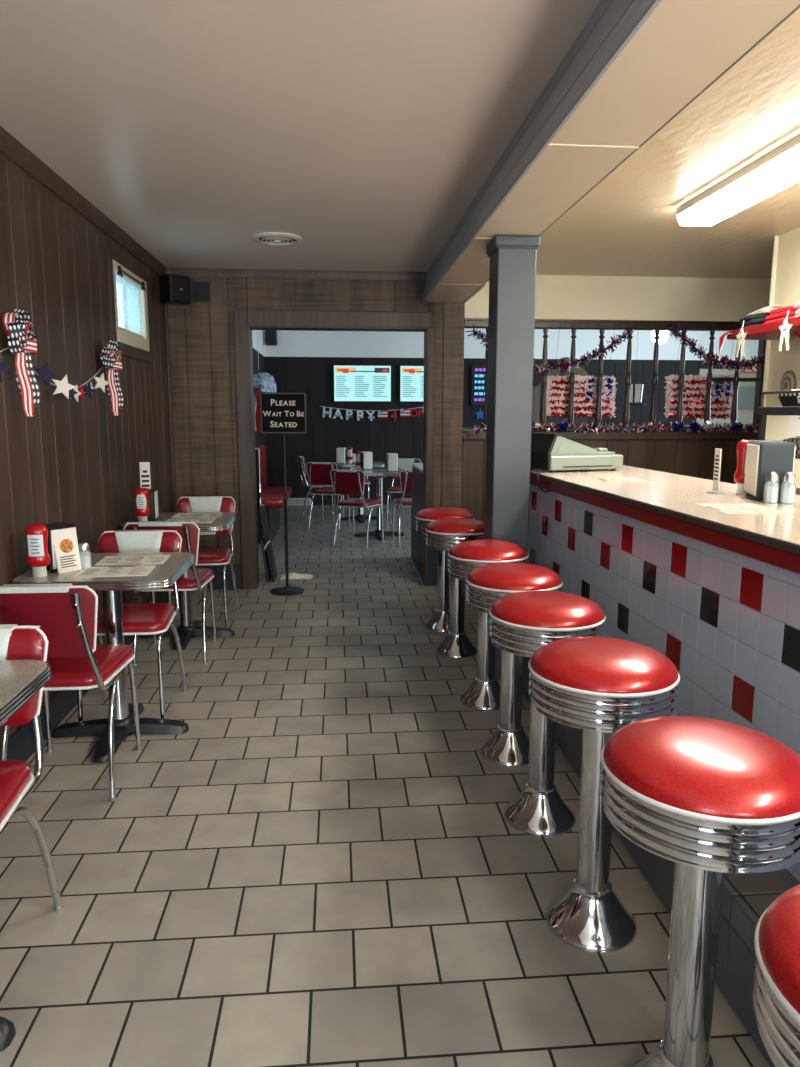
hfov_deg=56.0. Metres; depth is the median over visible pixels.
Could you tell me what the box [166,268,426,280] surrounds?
trim
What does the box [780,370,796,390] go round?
oval plaque
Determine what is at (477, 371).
board
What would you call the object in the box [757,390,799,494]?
rack
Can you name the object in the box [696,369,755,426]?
window
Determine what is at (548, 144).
trim
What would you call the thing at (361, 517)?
table
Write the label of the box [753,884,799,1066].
bar stool
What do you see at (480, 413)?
star
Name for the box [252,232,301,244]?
ceiling vent
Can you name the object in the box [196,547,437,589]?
baseboard
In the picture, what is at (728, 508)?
print
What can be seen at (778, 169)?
ceiling light
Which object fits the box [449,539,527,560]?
cushion
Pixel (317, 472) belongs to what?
chair
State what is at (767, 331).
wall shelf
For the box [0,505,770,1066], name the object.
floor
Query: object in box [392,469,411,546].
chair
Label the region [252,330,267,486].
wall
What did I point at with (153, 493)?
napkin dispenser
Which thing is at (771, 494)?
salt shaker
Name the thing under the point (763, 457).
napkin dispenser
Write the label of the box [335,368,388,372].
picture
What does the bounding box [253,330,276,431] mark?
flag windsock
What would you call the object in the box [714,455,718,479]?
print
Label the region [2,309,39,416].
ribbon bow
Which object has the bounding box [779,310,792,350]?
star
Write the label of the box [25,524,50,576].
ketchup bottle
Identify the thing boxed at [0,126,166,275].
trim
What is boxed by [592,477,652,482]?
paper menu
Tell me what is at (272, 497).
chair
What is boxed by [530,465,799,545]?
countertop
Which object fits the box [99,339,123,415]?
ribbon bow
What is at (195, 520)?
paper menu
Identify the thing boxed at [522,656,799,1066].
counter base
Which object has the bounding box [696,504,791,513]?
paper menu
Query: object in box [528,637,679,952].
bar stool
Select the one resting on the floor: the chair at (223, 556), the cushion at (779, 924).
the chair at (223, 556)
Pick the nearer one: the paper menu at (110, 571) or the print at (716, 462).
the print at (716, 462)
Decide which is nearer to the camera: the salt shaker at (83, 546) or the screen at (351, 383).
the salt shaker at (83, 546)
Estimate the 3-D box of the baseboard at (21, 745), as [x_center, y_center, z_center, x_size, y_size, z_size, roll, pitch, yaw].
[-1.403,1.015,1.874,0.016,0.150,8.200,-1,9,-5]
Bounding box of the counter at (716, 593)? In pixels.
[528,465,799,881]
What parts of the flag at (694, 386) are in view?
wire frame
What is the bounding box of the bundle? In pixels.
[782,438,799,453]
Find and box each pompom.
[557,421,568,431]
[672,422,682,431]
[688,421,699,431]
[703,421,713,431]
[732,421,742,431]
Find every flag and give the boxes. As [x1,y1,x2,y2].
[546,335,617,417]
[664,342,733,418]
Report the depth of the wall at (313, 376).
11.29 m
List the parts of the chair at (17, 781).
seat, seat trim, backrest, post, leg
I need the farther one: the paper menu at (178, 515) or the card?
the paper menu at (178, 515)
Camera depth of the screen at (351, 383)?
11.13 m
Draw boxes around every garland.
[0,348,108,401]
[463,421,758,437]
[465,324,633,374]
[664,322,764,370]
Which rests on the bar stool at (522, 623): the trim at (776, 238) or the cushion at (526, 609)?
the cushion at (526, 609)
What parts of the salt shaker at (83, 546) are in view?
lid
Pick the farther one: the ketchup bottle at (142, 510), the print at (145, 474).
the print at (145, 474)
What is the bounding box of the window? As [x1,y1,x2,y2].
[112,259,149,351]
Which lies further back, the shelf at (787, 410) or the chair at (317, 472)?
the chair at (317, 472)
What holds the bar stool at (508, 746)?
on the floor
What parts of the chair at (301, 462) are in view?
post, backrest, leg, post, seat, leg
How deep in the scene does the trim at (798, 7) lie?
2.05 m
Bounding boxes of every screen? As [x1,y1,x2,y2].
[333,365,391,401]
[399,365,423,401]
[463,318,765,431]
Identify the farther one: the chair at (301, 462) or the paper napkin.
the chair at (301, 462)
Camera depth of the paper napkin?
6.33 m
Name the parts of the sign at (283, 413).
panel, frame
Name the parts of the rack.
post, rail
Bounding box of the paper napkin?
[279,573,312,579]
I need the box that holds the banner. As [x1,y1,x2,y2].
[321,406,422,420]
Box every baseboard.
[0,591,173,761]
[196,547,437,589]
[313,499,392,504]
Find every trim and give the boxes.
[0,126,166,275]
[106,248,152,362]
[164,304,176,511]
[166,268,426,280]
[234,310,433,588]
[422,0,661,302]
[440,144,638,284]
[462,5,799,302]
[762,236,778,406]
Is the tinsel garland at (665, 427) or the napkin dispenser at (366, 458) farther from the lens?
the napkin dispenser at (366, 458)
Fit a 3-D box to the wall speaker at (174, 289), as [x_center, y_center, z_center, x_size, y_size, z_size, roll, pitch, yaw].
[-1.645,-1.767,5.468,0.192,0.190,0.170,8,12,39]
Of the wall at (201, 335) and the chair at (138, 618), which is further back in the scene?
the wall at (201, 335)
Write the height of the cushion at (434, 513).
0.064 m
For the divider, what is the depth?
6.76 m
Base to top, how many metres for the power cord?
0.091 m
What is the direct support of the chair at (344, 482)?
on the floor
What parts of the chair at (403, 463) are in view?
leg, seat, backrest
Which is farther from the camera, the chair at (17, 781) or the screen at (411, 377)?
the screen at (411, 377)
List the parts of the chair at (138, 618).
leg, leg, seat, seat trim, backrest, leg, post, leg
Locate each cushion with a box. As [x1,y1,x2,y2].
[416,507,473,519]
[426,518,483,533]
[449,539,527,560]
[467,563,561,590]
[490,591,604,627]
[530,637,677,693]
[603,716,799,818]
[758,884,799,1013]
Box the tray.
[778,396,799,406]
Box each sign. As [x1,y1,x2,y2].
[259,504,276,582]
[260,392,306,595]
[740,362,756,373]
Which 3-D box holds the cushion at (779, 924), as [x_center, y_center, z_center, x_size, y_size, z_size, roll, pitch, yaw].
[0.617,0.499,0.863,0.371,0.064,0.371,-1,9,-5]
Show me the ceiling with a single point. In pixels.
(365, 132)
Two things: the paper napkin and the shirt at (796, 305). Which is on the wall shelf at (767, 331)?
the shirt at (796, 305)
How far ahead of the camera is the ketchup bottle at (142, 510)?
4.35 m
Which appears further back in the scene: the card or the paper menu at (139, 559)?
the paper menu at (139, 559)
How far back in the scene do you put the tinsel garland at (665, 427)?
6.01 m
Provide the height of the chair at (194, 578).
0.806 m
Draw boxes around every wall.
[0,152,173,746]
[168,275,770,583]
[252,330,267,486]
[264,328,758,498]
[765,227,799,487]
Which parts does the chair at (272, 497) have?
panel, backrest, seat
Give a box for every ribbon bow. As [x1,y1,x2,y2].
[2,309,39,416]
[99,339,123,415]
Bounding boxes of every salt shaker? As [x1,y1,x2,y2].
[78,542,90,567]
[764,472,778,502]
[781,472,795,502]
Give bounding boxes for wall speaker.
[159,274,190,305]
[265,330,276,345]
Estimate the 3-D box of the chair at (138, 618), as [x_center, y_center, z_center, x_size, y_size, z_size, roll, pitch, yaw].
[-1.253,0.419,3.524,0.409,0.806,0.524,-1,9,-5]
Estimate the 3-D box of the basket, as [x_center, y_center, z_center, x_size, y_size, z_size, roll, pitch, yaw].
[1.910,-0.637,3.543,0.194,0.080,0.214,-1,9,-5]
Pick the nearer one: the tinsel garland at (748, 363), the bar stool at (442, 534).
the bar stool at (442, 534)
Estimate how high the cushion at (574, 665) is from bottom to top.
0.064 m
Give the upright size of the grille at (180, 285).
0.176 m
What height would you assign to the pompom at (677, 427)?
0.088 m
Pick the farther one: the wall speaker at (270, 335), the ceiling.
the wall speaker at (270, 335)
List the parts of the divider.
kick panel, panel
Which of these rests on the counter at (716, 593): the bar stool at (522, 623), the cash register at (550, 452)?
the cash register at (550, 452)
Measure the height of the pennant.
0.168 m
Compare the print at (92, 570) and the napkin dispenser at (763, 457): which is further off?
the print at (92, 570)
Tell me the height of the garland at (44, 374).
0.196 m
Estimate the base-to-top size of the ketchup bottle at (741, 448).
0.204 m
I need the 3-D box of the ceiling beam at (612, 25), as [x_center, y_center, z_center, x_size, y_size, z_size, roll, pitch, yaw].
[0.525,-1.220,1.678,0.043,0.223,8.200,-1,9,-5]
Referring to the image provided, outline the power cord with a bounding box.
[537,471,550,492]
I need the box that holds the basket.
[778,389,799,406]
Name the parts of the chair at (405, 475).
leg, leg, post, seat, backrest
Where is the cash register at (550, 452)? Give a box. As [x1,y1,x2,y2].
[530,433,622,472]
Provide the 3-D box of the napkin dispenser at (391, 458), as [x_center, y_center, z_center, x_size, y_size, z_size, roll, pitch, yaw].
[-0.087,-0.784,8.301,0.118,0.200,0.110,-2,9,-10]
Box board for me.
[471,365,485,405]
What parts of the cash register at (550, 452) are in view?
panel, drawer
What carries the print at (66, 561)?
attached to the card
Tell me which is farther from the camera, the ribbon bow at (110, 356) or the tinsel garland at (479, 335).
the tinsel garland at (479, 335)
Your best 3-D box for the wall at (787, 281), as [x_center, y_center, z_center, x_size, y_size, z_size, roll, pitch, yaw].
[2.599,-0.045,1.341,0.119,2.428,6.824,-1,9,-5]
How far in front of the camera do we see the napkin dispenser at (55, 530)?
3.01 m
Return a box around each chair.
[0,583,141,801]
[0,624,62,911]
[77,530,187,721]
[123,521,216,665]
[168,496,238,628]
[255,445,291,543]
[296,456,338,517]
[306,462,350,529]
[330,469,383,547]
[342,454,369,513]
[386,458,420,525]
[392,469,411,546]
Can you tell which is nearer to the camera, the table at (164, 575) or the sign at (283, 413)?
the table at (164, 575)
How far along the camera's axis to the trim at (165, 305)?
5.68 m
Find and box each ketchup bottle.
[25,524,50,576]
[134,488,149,521]
[347,447,352,462]
[356,451,361,468]
[734,440,749,493]
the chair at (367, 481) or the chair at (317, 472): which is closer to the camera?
the chair at (317, 472)
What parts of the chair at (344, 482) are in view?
post, leg, backrest, leg, seat trim, seat, post, leg, leg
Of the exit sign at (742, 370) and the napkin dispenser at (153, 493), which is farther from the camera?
the exit sign at (742, 370)
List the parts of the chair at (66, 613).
leg, leg, backrest, seat, seat trim, post, leg, leg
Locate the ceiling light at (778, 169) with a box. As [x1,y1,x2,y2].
[676,133,799,225]
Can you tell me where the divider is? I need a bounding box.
[411,463,422,576]
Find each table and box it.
[0,660,50,1051]
[11,552,194,762]
[120,512,237,650]
[337,461,385,522]
[352,469,404,539]
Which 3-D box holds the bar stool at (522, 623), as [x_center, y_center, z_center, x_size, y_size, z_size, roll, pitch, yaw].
[0.484,0.594,2.539,0.378,0.780,0.378,3,9,15]
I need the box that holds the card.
[54,532,81,573]
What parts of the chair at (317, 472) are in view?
post, leg, leg, backrest, seat, leg, leg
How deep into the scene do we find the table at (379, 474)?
8.45 m
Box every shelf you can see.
[727,316,799,339]
[757,406,799,414]
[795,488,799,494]
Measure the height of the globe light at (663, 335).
0.745 m
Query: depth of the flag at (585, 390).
6.15 m
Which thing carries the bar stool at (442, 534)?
on the floor
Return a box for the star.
[474,408,483,419]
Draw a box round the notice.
[787,415,799,438]
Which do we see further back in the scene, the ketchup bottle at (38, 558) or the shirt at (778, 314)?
the shirt at (778, 314)
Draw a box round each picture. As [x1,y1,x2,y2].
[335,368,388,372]
[402,368,423,373]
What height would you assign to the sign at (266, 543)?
0.615 m
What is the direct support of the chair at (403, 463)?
on the floor
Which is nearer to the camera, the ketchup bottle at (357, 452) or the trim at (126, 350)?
the trim at (126, 350)
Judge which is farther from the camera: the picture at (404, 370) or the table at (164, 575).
the picture at (404, 370)
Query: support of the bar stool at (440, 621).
on the floor
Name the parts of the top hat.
crown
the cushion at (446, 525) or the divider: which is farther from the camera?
the divider
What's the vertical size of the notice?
0.260 m
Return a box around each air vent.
[190,280,210,302]
[287,498,310,504]
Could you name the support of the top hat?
hanging from the ceiling
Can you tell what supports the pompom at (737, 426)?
attached to the tinsel garland at (665, 427)
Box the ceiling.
[0,0,799,278]
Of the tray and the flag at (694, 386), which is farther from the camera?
the flag at (694, 386)
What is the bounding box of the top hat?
[622,342,646,404]
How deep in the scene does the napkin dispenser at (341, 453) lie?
9.53 m
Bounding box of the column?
[484,235,539,679]
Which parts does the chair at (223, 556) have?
leg, backrest, seat, seat trim, leg, post, leg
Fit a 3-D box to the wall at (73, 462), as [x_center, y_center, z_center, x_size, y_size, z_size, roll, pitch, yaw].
[-1.484,-0.121,1.762,0.140,2.428,8.350,-1,9,-5]
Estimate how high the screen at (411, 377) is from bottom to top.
0.539 m
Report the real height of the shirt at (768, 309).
0.040 m
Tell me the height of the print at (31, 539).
0.058 m
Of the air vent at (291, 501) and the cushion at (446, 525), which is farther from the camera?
the air vent at (291, 501)
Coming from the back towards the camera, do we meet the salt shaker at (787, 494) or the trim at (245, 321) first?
the trim at (245, 321)
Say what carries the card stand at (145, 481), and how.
on the table at (189, 628)
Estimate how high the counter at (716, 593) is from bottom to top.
1.075 m
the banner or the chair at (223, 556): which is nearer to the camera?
the chair at (223, 556)
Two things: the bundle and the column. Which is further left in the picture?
the column
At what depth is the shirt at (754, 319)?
4.21 m
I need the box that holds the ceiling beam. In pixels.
[425,0,799,302]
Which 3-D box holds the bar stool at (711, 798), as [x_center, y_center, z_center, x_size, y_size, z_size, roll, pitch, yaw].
[0.569,0.767,1.456,0.378,0.780,0.378,-4,10,-24]
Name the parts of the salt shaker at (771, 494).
lid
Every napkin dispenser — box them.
[43,522,76,572]
[137,488,158,520]
[336,448,346,463]
[360,452,372,469]
[386,453,397,471]
[744,440,795,500]
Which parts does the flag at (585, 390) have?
wire frame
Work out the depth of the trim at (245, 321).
5.75 m
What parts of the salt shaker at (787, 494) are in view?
lid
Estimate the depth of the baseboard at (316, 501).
11.40 m
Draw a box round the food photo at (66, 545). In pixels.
[60,539,72,552]
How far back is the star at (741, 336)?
4.23 m
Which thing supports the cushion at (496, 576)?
on the bar stool at (508, 746)
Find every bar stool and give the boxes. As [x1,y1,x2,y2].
[415,507,474,631]
[425,518,483,657]
[448,539,528,710]
[466,563,562,766]
[489,591,605,835]
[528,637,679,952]
[601,716,799,1066]
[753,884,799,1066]
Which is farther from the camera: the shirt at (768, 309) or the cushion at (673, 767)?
the shirt at (768, 309)
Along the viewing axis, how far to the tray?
3.53 m
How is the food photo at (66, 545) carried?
on the card
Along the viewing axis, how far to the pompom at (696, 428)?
6.04 m
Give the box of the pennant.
[719,330,734,360]
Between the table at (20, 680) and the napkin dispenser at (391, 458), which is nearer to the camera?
the table at (20, 680)
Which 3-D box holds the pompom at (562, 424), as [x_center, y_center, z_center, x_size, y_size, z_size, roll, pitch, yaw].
[1.289,-0.847,5.958,0.090,0.090,0.092,-1,9,-5]
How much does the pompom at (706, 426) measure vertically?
0.090 m
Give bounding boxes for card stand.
[139,462,150,488]
[713,448,721,490]
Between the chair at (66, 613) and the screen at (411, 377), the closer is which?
the chair at (66, 613)
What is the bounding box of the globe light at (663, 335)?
[651,330,668,343]
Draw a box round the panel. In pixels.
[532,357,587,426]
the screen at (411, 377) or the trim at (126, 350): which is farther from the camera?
the screen at (411, 377)
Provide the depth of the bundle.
3.49 m
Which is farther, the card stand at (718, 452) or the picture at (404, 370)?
the picture at (404, 370)
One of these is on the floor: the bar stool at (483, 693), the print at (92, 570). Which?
the bar stool at (483, 693)
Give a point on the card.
(66, 548)
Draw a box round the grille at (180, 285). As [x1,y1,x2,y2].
[171,275,190,302]
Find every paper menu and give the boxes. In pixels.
[72,565,155,577]
[95,555,169,564]
[166,518,215,522]
[171,513,221,517]
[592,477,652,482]
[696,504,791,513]
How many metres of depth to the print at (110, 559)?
3.28 m
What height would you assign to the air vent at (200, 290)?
0.160 m
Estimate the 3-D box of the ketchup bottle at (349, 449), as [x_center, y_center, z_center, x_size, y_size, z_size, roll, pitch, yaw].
[-0.649,-1.017,9.740,0.087,0.204,0.068,-1,9,-5]
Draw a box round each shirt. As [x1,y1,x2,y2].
[739,313,769,328]
[745,305,786,315]
[763,306,797,323]
[792,301,799,317]
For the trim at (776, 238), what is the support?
attached to the wall at (787, 281)
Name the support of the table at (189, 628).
on the floor
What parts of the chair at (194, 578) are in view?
post, leg, leg, backrest, seat trim, seat, post, leg, leg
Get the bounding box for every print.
[31,539,39,553]
[60,555,76,567]
[81,567,146,574]
[108,557,163,562]
[141,470,149,486]
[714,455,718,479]
[723,504,771,512]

